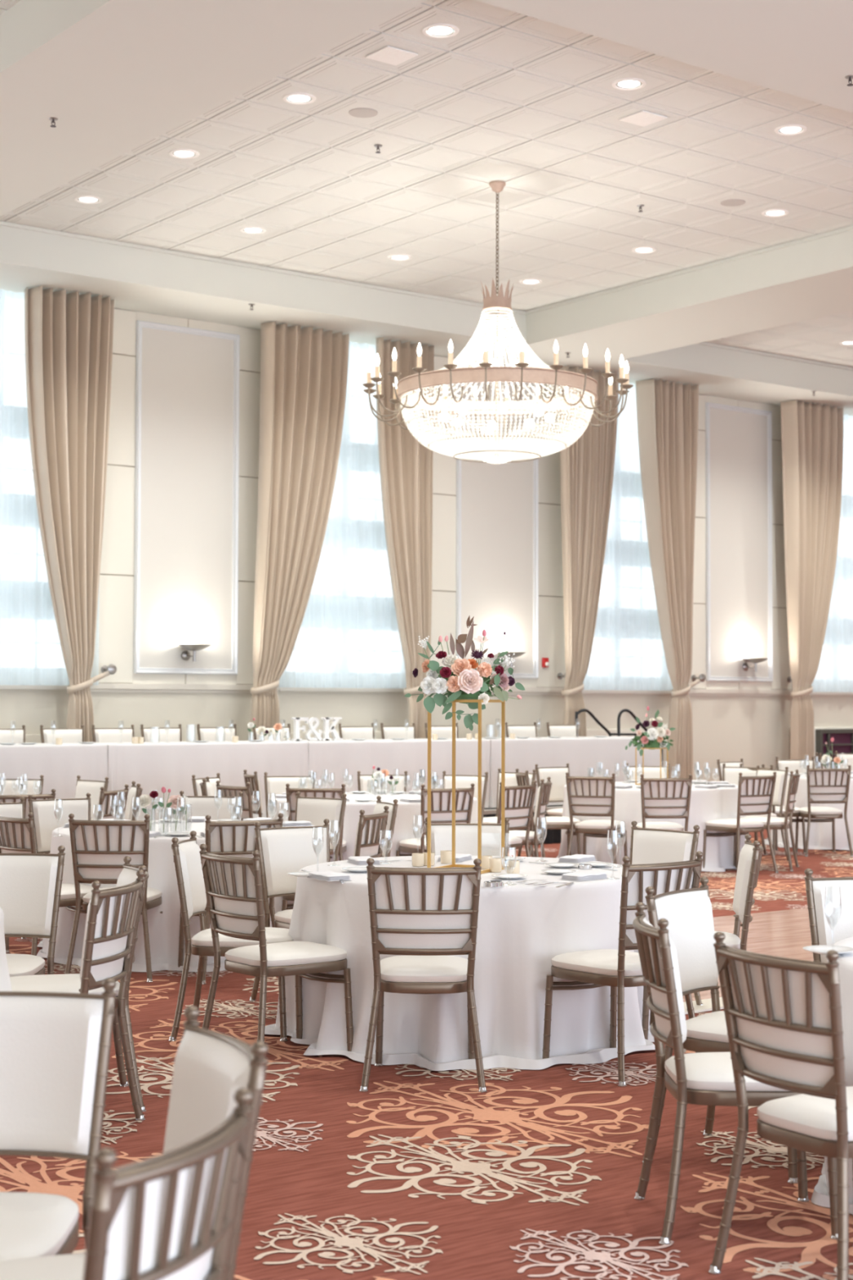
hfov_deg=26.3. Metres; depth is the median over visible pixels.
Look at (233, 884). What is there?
chair
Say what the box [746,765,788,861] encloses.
chair
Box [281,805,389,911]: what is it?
chair
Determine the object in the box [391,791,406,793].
bread plate
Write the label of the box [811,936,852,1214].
tablecloth
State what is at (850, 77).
sprinkler
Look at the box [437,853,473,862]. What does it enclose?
folded napkin
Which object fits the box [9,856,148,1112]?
chair
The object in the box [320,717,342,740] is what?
letter
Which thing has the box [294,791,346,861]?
chair
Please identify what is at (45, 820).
chair
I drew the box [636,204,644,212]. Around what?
sprinkler
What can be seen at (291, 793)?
chair
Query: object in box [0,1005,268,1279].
chair
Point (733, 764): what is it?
chair
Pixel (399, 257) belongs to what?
recessed light
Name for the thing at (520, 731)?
chair
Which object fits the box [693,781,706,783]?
bread plate
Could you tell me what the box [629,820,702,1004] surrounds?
chair
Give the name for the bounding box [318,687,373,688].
window
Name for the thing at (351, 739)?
bread plate
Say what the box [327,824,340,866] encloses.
champagne flute
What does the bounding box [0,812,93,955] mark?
chair
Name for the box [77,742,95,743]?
bread plate
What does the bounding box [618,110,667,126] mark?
ceiling vent
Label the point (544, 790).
chair
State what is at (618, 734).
handrail
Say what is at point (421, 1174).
floor
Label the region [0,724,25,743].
chair
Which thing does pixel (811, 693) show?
window sill
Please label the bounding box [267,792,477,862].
tablecloth
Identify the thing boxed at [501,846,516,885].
water goblet
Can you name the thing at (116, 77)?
ceiling beam
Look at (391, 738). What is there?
bread plate
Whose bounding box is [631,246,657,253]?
recessed light
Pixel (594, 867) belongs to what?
table knife
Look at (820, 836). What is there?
tablecloth
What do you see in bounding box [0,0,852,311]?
ceiling tiles
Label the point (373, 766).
bud vase
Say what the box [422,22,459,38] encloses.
recessed light
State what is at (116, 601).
cladding
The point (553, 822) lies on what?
chair
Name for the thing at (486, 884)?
napkin ring
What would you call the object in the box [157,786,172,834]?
bud vase
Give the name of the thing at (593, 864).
bread plate
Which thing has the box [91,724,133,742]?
chair
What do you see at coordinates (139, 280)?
ceiling
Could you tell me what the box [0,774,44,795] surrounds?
chair
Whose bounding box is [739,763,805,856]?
chair
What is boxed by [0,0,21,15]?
ceiling tiles
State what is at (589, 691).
window sill
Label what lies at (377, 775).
bud vase
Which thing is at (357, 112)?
ceiling speaker
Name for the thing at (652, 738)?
flower arrangement
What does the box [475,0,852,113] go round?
ceiling
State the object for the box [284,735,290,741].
bud vase
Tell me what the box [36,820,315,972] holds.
tablecloth
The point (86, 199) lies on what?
recessed light
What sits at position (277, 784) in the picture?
chair
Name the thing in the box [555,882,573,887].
table knife
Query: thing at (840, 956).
champagne flute
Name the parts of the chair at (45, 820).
post, post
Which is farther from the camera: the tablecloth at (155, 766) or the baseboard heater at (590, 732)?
the baseboard heater at (590, 732)
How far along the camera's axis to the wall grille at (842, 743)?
26.97 m
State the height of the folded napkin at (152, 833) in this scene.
0.028 m
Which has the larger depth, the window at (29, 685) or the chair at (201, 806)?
the window at (29, 685)
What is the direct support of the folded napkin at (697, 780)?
on the tablecloth at (706, 805)
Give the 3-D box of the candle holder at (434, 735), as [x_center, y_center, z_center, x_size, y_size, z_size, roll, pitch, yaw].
[0.093,1.050,19.755,0.060,0.062,0.060,2,-2,-37]
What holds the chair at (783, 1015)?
on the floor
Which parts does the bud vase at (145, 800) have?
stem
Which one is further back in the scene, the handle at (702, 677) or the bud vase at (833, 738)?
the handle at (702, 677)
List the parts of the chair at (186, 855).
post, backrest, post, seat frame, seat, leg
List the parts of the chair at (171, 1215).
post, backrest, rail, rail, rail, post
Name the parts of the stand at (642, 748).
leg, leg, leg, leg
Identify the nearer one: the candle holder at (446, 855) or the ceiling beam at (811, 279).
the candle holder at (446, 855)
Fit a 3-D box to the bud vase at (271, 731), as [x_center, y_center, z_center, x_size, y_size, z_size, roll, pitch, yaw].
[-1.589,0.970,18.602,0.073,0.135,0.072,-2,-3,45]
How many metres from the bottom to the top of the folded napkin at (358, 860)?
0.028 m
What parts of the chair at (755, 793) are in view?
leg, seat, seat frame, leg, post, rail, rail, backrest, rail, rail, post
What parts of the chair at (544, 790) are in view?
seat, seat frame, post, backrest, post, rail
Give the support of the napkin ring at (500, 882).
on the tablecloth at (522, 926)
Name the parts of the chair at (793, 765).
post, backrest, post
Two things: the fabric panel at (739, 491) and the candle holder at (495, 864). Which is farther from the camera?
the fabric panel at (739, 491)
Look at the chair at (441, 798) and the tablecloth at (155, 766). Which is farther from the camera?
the tablecloth at (155, 766)
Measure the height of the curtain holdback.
0.116 m
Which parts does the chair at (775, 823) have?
leg, seat, seat frame, post, backrest, post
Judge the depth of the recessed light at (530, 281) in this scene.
20.50 m
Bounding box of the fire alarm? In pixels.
[542,657,549,667]
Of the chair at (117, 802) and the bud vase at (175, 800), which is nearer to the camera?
the bud vase at (175, 800)
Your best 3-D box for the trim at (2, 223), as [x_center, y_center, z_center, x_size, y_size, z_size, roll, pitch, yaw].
[0.661,-4.150,16.620,7.500,0.035,8.110,2,-2,-37]
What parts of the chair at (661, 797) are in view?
post, seat, rail, rail, rail, backrest, rail, post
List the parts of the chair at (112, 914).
post, backrest, rail, rail, rail, rail, post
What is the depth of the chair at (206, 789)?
15.06 m
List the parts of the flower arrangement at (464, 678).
stem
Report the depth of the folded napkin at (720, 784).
17.50 m
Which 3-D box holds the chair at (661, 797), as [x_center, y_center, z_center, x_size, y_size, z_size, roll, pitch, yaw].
[2.115,1.670,16.441,0.525,0.939,0.601,0,-2,-3]
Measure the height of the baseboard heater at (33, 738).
1.070 m
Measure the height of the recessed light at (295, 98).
0.014 m
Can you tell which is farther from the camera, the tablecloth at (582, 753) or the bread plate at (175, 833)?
the tablecloth at (582, 753)
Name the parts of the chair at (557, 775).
post, backrest, seat frame, seat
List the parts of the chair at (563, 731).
post, backrest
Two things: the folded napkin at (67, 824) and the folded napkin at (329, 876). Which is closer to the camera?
the folded napkin at (329, 876)
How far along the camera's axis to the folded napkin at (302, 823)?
11.82 m
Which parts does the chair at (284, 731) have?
post, backrest, post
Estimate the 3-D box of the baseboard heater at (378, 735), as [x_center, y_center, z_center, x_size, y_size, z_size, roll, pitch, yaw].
[-0.918,1.631,21.826,2.340,1.070,0.050,2,-2,-37]
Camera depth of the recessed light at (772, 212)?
17.60 m
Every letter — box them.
[291,717,308,741]
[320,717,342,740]
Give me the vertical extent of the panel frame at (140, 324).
3.920 m
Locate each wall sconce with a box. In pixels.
[177,644,210,661]
[496,652,526,666]
[742,657,768,671]
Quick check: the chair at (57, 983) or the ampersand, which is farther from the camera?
the ampersand
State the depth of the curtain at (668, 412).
24.54 m
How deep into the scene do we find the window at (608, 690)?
24.88 m
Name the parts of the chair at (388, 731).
post, backrest, post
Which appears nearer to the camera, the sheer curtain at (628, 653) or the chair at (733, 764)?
the chair at (733, 764)
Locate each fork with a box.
[525,881,557,884]
[534,882,568,885]
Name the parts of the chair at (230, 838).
leg, post, rail, backrest, rail, post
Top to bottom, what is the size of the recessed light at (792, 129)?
0.014 m
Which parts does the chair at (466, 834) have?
post, backrest, post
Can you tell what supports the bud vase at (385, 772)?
on the tablecloth at (404, 826)
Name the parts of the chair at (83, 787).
post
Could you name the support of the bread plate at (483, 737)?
on the tablecloth at (582, 753)
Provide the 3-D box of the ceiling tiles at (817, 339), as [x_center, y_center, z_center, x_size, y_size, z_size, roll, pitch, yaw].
[7.987,-3.968,22.157,7.730,0.015,8.110,2,-2,-37]
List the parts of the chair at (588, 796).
post, leg, rail, rail, backrest, rail, rail, seat, seat frame, post, leg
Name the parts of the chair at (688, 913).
post, backrest, seat frame, seat, post, leg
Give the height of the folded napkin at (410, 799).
0.028 m
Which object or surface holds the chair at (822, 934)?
on the floor
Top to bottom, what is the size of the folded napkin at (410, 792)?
0.028 m
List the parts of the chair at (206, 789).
post, backrest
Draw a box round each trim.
[0,221,852,315]
[697,342,852,370]
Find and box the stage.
[263,804,563,844]
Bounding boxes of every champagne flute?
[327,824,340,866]
[535,817,548,862]
[606,831,619,879]
[613,821,626,867]
[822,885,844,957]
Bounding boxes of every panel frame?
[133,320,239,675]
[456,366,538,679]
[705,402,773,681]
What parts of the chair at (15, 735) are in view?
backrest, post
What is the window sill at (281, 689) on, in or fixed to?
attached to the wall
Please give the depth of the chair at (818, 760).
23.22 m
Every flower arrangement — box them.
[404,616,524,730]
[625,706,675,756]
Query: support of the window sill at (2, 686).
attached to the wall
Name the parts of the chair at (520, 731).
post, backrest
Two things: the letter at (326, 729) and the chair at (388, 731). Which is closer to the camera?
the letter at (326, 729)
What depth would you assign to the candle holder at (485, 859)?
8.79 m
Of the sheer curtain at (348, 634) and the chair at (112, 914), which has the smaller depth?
the chair at (112, 914)
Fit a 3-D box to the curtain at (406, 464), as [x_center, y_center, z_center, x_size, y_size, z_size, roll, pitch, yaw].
[-0.159,-0.640,21.994,1.256,5.865,0.358,2,-3,-42]
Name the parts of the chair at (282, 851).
post, seat frame, seat, backrest, post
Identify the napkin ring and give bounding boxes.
[483,880,498,887]
[488,880,502,886]
[577,863,591,869]
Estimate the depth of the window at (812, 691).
27.31 m
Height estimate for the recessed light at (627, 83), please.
0.014 m
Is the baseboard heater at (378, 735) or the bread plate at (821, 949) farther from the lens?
the baseboard heater at (378, 735)
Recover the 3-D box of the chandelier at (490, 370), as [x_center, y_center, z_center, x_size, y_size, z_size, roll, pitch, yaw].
[0.643,-2.879,16.579,2.444,2.579,2.441,0,-2,14]
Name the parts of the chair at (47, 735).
post, backrest, post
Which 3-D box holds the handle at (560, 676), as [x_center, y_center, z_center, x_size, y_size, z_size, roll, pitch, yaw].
[1.807,0.470,23.805,0.116,0.116,0.200,2,-2,-37]
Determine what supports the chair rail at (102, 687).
attached to the wall
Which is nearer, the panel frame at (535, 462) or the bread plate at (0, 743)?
the bread plate at (0, 743)
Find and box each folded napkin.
[62,822,69,827]
[98,818,128,820]
[149,831,161,837]
[186,816,206,822]
[200,831,205,837]
[243,817,271,820]
[275,794,286,798]
[282,820,311,826]
[306,871,351,881]
[346,856,380,865]
[372,789,386,793]
[400,797,420,802]
[408,790,421,794]
[413,791,421,794]
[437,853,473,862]
[557,853,595,862]
[560,871,608,880]
[615,784,632,788]
[692,779,706,783]
[693,784,718,788]
[706,781,729,784]
[712,783,735,786]
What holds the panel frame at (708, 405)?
attached to the cladding
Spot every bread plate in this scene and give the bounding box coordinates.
[0,742,16,744]
[19,742,36,744]
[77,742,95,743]
[157,818,182,822]
[164,831,190,835]
[192,740,209,742]
[215,818,240,821]
[287,871,311,876]
[341,866,367,871]
[350,791,367,793]
[351,738,366,740]
[352,799,373,801]
[391,737,404,739]
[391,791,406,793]
[483,737,497,738]
[491,873,528,879]
[493,856,525,860]
[541,868,576,874]
[545,862,578,867]
[578,862,613,866]
[624,780,640,782]
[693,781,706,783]
[802,945,852,954]
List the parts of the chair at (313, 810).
post, backrest, post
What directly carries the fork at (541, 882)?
on the tablecloth at (522, 926)
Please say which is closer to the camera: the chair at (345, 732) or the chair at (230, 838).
the chair at (230, 838)
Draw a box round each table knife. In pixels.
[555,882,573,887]
[594,866,617,871]
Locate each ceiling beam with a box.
[0,0,426,216]
[525,230,852,359]
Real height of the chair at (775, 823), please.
0.939 m
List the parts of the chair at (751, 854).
leg, seat, post, backrest, post, rail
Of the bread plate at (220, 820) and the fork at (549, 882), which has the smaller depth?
the fork at (549, 882)
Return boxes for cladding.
[98,308,792,689]
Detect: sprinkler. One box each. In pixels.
[48,117,57,127]
[373,144,382,153]
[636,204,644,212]
[844,75,852,86]
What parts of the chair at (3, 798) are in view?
backrest, rail, post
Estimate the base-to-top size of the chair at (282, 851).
0.939 m
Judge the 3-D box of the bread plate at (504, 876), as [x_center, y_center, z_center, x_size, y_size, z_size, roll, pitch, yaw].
[0.380,1.081,8.319,0.168,0.014,0.168,2,-2,-37]
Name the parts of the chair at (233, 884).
post, rail, rail, rail, backrest, rail, post, seat, seat frame, leg, leg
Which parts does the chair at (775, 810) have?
rail, post, leg, seat, seat frame, leg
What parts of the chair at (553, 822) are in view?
rail, post, backrest, post, seat frame, seat, leg, leg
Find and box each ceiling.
[0,225,852,416]
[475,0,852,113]
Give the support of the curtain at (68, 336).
hanging from the ceiling at (139, 280)
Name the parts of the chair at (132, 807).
backrest, post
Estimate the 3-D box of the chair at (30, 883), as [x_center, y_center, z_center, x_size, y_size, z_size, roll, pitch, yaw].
[-1.827,1.361,7.737,0.525,0.939,0.601,0,-2,3]
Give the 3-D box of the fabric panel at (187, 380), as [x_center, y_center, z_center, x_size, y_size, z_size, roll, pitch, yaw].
[-2.706,-1.574,20.581,1.220,3.820,0.018,2,-2,-37]
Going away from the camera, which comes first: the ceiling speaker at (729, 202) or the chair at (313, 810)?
the chair at (313, 810)
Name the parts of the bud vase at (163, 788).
stem, stem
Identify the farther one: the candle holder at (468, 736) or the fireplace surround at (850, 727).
the fireplace surround at (850, 727)
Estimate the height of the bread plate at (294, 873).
0.014 m
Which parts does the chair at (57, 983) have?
seat, seat frame, post, backrest, post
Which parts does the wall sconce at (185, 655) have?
wall plate, arm, lamp shade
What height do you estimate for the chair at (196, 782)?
0.939 m
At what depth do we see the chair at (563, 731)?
22.05 m
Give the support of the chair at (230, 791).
on the floor
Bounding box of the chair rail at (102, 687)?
[89,683,792,696]
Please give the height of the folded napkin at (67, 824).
0.028 m
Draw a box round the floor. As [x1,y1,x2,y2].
[0,829,852,1279]
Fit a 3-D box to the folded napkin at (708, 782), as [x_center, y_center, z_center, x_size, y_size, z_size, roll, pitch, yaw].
[2.894,1.419,18.115,0.210,0.028,0.124,1,-2,-20]
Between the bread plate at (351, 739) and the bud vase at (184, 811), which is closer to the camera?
the bud vase at (184, 811)
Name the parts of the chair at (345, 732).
post, backrest, post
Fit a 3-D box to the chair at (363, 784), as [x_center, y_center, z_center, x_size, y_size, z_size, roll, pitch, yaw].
[-0.403,1.667,16.563,0.525,0.939,0.601,0,-2,-2]
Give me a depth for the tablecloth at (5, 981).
6.88 m
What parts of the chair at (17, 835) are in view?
rail, rail, backrest, post, seat frame, seat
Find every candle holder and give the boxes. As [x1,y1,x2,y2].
[55,737,62,744]
[132,737,137,743]
[137,737,143,743]
[231,736,238,742]
[412,853,424,866]
[422,852,435,866]
[432,733,437,739]
[440,850,452,863]
[466,733,471,739]
[481,855,492,869]
[488,857,502,872]
[506,860,519,873]
[510,733,515,738]
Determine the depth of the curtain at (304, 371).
20.88 m
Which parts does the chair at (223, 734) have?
post, backrest, post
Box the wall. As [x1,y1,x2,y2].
[0,308,852,782]
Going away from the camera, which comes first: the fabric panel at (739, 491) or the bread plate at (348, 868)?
the bread plate at (348, 868)
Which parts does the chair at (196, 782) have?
post, backrest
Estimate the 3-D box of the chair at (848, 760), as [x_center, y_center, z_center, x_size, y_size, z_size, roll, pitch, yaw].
[5.623,1.940,24.033,0.525,0.939,0.601,0,-2,13]
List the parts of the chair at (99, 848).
post, rail, rail, rail, rail, backrest, seat, seat frame, post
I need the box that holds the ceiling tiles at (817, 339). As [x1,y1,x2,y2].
[706,310,852,367]
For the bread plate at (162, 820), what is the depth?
12.17 m
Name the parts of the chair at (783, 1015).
post, rail, rail, backrest, rail, rail, seat, seat frame, post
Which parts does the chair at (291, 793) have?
post, rail, backrest, seat frame, post, seat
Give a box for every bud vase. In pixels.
[136,791,158,831]
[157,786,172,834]
[167,792,188,831]
[180,797,191,832]
[247,717,255,740]
[256,726,268,740]
[267,728,275,742]
[273,723,282,740]
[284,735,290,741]
[367,765,380,791]
[373,771,383,795]
[380,769,389,791]
[387,775,399,795]
[821,754,831,767]
[825,737,835,765]
[833,753,845,768]
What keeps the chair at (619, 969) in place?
on the floor
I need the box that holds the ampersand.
[305,717,322,740]
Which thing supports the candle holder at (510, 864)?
on the tablecloth at (522, 926)
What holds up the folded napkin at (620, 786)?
on the tablecloth at (706, 805)
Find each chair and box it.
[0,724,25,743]
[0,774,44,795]
[0,788,55,853]
[0,796,26,953]
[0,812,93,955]
[0,845,65,977]
[0,977,115,1261]
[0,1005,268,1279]
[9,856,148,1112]
[27,792,90,853]
[40,724,84,742]
[41,784,128,853]
[64,813,162,982]
[75,775,108,820]
[78,869,145,1120]
[82,1087,253,1279]
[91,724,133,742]
[124,781,142,820]
[140,724,182,742]
[168,831,293,1041]
[177,813,283,984]
[179,791,243,820]
[191,773,220,795]
[196,724,236,741]
[199,843,353,1057]
[200,776,213,795]
[215,780,253,820]
[243,769,262,817]
[248,818,330,1001]
[253,723,290,740]
[263,772,315,817]
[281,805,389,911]
[285,783,346,860]
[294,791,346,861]
[338,723,374,739]
[357,770,407,792]
[359,857,487,1093]
[373,795,398,857]
[380,722,415,738]
[395,782,475,856]
[424,722,458,738]
[425,817,509,856]
[442,770,488,823]
[482,768,536,857]
[497,780,537,857]
[505,722,537,737]
[508,776,551,857]
[515,768,581,857]
[533,763,569,855]
[542,851,703,1087]
[546,721,577,737]
[565,772,627,863]
[625,762,670,782]
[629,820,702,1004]
[632,902,837,1245]
[635,773,692,831]
[641,834,764,1039]
[642,876,798,1184]
[702,771,778,873]
[708,931,852,1279]
[716,758,743,781]
[722,763,767,855]
[735,768,799,871]
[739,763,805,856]
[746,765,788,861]
[775,756,814,773]
[795,764,852,857]
[804,868,852,962]
[814,752,825,768]
[835,751,852,770]
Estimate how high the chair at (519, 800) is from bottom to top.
0.939 m
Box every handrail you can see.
[574,708,612,736]
[609,708,647,736]
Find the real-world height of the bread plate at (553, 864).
0.014 m
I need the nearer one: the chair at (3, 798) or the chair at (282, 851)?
the chair at (282, 851)
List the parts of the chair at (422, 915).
post, leg, rail, rail, seat, seat frame, rail, rail, backrest, leg, post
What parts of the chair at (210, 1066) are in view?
seat, post, backrest, rail, post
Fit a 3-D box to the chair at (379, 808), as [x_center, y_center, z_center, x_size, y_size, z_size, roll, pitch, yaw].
[-0.498,1.511,12.016,0.601,0.939,0.525,1,-2,-16]
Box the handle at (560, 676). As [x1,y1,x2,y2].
[557,672,565,679]
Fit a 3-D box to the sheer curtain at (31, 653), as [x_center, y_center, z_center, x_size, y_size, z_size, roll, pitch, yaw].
[-4.434,-1.607,19.151,2.200,4.150,0.085,2,-2,-37]
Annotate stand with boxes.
[426,699,505,873]
[635,746,668,785]
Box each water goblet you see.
[379,829,392,863]
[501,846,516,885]
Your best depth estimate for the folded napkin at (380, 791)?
16.06 m
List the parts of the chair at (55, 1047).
seat, backrest, seat frame, post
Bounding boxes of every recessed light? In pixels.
[74,195,102,204]
[168,148,199,159]
[240,226,266,234]
[282,92,315,104]
[387,253,412,261]
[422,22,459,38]
[519,278,542,284]
[611,77,646,90]
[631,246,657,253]
[761,208,789,217]
[774,124,807,135]
[839,340,852,345]
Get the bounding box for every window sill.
[0,684,66,689]
[278,687,404,692]
[582,689,671,693]
[810,692,852,695]
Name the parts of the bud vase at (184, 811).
stem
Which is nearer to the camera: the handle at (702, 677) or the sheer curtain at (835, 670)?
the handle at (702, 677)
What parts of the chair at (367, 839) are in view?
leg, seat frame, post, backrest, rail, rail, rail, post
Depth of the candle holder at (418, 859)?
8.93 m
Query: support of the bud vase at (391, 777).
on the tablecloth at (404, 826)
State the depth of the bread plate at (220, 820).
12.22 m
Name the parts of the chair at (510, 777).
seat, post, backrest, post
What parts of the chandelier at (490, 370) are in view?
flame bulb, flame bulb, candle arm, candle arm, candle arm, candle arm, flame bulb, candle arm, candle arm, flame bulb, candle arm, bulb, flame bulb, candle arm, bulb, bulb, flame bulb, candle arm, crown, flame bulb, crown, candle arm, bulb, bulb, crown, chain, stem, ring bead moulding, ring bead moulding, crown, bulb, candle arm, crown, candle arm, flame bulb, bulb, bulb, candle arm, bulb, flame bulb, candle arm, flame bulb, candle arm, candle arm, candle arm, flame bulb, candle arm, flame bulb, candle arm, flame bulb, flame bulb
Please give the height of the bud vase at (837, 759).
0.255 m
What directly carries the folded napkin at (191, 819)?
on the tablecloth at (164, 927)
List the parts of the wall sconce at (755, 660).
wall plate, arm, lamp shade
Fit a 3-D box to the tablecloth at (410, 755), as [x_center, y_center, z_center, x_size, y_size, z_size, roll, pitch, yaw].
[-0.483,1.452,19.632,2.430,0.750,0.844,2,-2,-37]
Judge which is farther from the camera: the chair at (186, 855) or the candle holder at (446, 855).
the candle holder at (446, 855)
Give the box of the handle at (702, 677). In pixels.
[691,673,706,682]
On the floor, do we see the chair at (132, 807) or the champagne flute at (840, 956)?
the chair at (132, 807)
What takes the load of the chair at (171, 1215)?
on the floor
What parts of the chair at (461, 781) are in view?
post, backrest, post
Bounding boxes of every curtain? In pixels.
[0,288,99,685]
[24,285,114,742]
[248,321,349,740]
[278,341,406,688]
[375,337,434,738]
[558,365,618,736]
[582,382,673,690]
[635,378,701,780]
[780,400,844,759]
[811,414,852,692]
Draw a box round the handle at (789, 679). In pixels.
[787,675,791,682]
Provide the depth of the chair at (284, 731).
19.58 m
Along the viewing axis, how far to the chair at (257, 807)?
16.66 m
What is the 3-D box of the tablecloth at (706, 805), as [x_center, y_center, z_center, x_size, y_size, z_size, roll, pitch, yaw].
[2.218,1.802,17.831,1.960,0.762,2.025,2,-2,-37]
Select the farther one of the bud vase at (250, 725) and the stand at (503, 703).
the bud vase at (250, 725)
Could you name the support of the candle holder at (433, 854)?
on the tablecloth at (522, 926)
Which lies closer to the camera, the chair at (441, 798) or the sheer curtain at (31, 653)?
the chair at (441, 798)
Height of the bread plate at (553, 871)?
0.014 m
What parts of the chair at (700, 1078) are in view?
rail, post, rail, rail, rail, backrest, post, seat, seat frame, leg, leg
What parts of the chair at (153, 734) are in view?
post, backrest, post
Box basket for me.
[400,382,595,461]
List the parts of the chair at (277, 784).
post, backrest, post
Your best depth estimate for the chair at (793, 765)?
21.61 m
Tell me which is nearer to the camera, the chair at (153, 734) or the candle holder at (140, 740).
the candle holder at (140, 740)
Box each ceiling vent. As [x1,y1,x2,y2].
[364,45,417,65]
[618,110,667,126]
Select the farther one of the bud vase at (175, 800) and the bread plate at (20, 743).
the bread plate at (20, 743)
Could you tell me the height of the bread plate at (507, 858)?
0.014 m
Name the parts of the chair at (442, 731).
post, backrest, post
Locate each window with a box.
[29,684,68,685]
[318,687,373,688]
[608,689,656,690]
[812,691,844,692]
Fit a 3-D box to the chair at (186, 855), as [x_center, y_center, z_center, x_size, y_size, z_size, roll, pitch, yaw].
[-0.913,1.396,8.681,0.601,0.939,0.526,0,-2,4]
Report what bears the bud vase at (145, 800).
on the tablecloth at (164, 927)
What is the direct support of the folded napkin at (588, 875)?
on the tablecloth at (522, 926)
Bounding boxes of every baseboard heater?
[25,733,41,743]
[290,731,382,740]
[586,728,668,766]
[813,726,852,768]
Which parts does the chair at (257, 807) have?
rail, backrest, post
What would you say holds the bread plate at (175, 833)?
on the tablecloth at (164, 927)
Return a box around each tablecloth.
[0,742,107,799]
[0,906,12,991]
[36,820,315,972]
[79,740,308,820]
[264,855,655,1071]
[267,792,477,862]
[277,737,490,808]
[450,736,662,808]
[556,781,746,871]
[764,773,852,850]
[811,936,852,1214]
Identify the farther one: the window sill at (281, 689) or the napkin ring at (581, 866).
the window sill at (281, 689)
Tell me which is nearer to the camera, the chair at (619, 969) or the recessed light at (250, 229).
the chair at (619, 969)
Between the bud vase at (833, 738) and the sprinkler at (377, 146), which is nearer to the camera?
the sprinkler at (377, 146)
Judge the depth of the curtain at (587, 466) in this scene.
23.55 m
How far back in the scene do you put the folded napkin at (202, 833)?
10.91 m
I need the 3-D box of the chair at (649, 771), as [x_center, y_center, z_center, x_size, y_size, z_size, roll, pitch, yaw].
[2.301,1.758,18.993,0.525,0.939,0.601,0,-2,7]
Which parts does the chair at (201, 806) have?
post, backrest, post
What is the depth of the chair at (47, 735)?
18.08 m
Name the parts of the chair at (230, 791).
post, rail, backrest, post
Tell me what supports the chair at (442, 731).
on the stage
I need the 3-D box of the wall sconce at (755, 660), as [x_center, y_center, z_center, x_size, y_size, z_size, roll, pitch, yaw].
[4.663,0.354,25.838,0.380,0.188,0.390,2,-2,-37]
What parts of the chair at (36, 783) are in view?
backrest, post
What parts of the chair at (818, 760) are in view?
post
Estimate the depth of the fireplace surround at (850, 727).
26.87 m
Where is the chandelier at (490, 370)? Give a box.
[362,180,633,465]
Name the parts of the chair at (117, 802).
post, backrest, rail, rail, post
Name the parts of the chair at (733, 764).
post, backrest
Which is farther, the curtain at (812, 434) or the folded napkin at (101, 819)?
the curtain at (812, 434)
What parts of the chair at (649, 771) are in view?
post, backrest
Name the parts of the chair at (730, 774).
post, backrest, post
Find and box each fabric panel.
[139,327,233,668]
[461,382,533,673]
[710,408,768,677]
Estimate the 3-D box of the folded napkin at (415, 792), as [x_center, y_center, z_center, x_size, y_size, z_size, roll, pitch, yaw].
[-0.058,1.340,16.042,0.124,0.028,0.210,-1,-2,32]
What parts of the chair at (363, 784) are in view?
post, post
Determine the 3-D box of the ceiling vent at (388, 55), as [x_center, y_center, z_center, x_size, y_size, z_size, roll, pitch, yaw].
[-0.255,-4.277,13.341,0.280,0.012,0.280,2,-2,-37]
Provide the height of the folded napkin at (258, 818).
0.028 m
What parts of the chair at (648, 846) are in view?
post, backrest, post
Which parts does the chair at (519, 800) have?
post, seat frame, seat, backrest, rail, rail, rail, rail, post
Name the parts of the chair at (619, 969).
leg, seat, seat frame, leg, post, rail, rail, rail, backrest, rail, post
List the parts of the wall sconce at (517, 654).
lamp shade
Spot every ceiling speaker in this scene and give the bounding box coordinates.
[348,107,377,117]
[720,199,745,206]
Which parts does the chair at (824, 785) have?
leg, post, seat, seat frame, rail, rail, rail, backrest, rail, leg, post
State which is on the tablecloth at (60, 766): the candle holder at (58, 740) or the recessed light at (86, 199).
the candle holder at (58, 740)
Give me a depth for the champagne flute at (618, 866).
8.95 m
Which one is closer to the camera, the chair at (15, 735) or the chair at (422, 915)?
the chair at (422, 915)
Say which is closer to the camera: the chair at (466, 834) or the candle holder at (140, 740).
the chair at (466, 834)
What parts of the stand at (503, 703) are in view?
leg, leg, leg, leg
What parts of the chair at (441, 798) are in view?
leg, seat, seat frame, post, rail, rail, backrest, rail, post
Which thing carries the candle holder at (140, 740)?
on the tablecloth at (155, 766)
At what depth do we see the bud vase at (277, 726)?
18.65 m
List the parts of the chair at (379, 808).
post, post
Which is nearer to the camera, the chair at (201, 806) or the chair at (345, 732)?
the chair at (201, 806)
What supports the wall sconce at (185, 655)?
attached to the fabric panel at (187, 380)
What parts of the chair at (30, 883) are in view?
seat, backrest, seat frame, post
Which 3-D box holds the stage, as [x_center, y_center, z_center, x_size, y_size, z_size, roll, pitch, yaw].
[-1.877,2.024,19.299,10.962,0.395,2.362,2,-2,-37]
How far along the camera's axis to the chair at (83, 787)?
15.37 m
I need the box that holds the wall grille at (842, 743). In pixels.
[815,728,852,768]
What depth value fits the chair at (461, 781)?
16.71 m
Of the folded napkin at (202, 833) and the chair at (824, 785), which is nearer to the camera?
the folded napkin at (202, 833)
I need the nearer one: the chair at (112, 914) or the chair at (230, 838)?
the chair at (112, 914)
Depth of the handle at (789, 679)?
26.54 m
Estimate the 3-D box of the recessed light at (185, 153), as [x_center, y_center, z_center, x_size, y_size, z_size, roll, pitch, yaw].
[-2.096,-4.203,15.759,0.268,0.014,0.268,2,-2,-37]
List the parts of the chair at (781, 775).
post, seat, backrest, post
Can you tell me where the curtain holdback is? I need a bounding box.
[101,663,116,674]
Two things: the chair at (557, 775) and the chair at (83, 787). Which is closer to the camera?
the chair at (83, 787)
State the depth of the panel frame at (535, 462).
23.60 m
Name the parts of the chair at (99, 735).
post, backrest, post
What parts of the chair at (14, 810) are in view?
leg, backrest, post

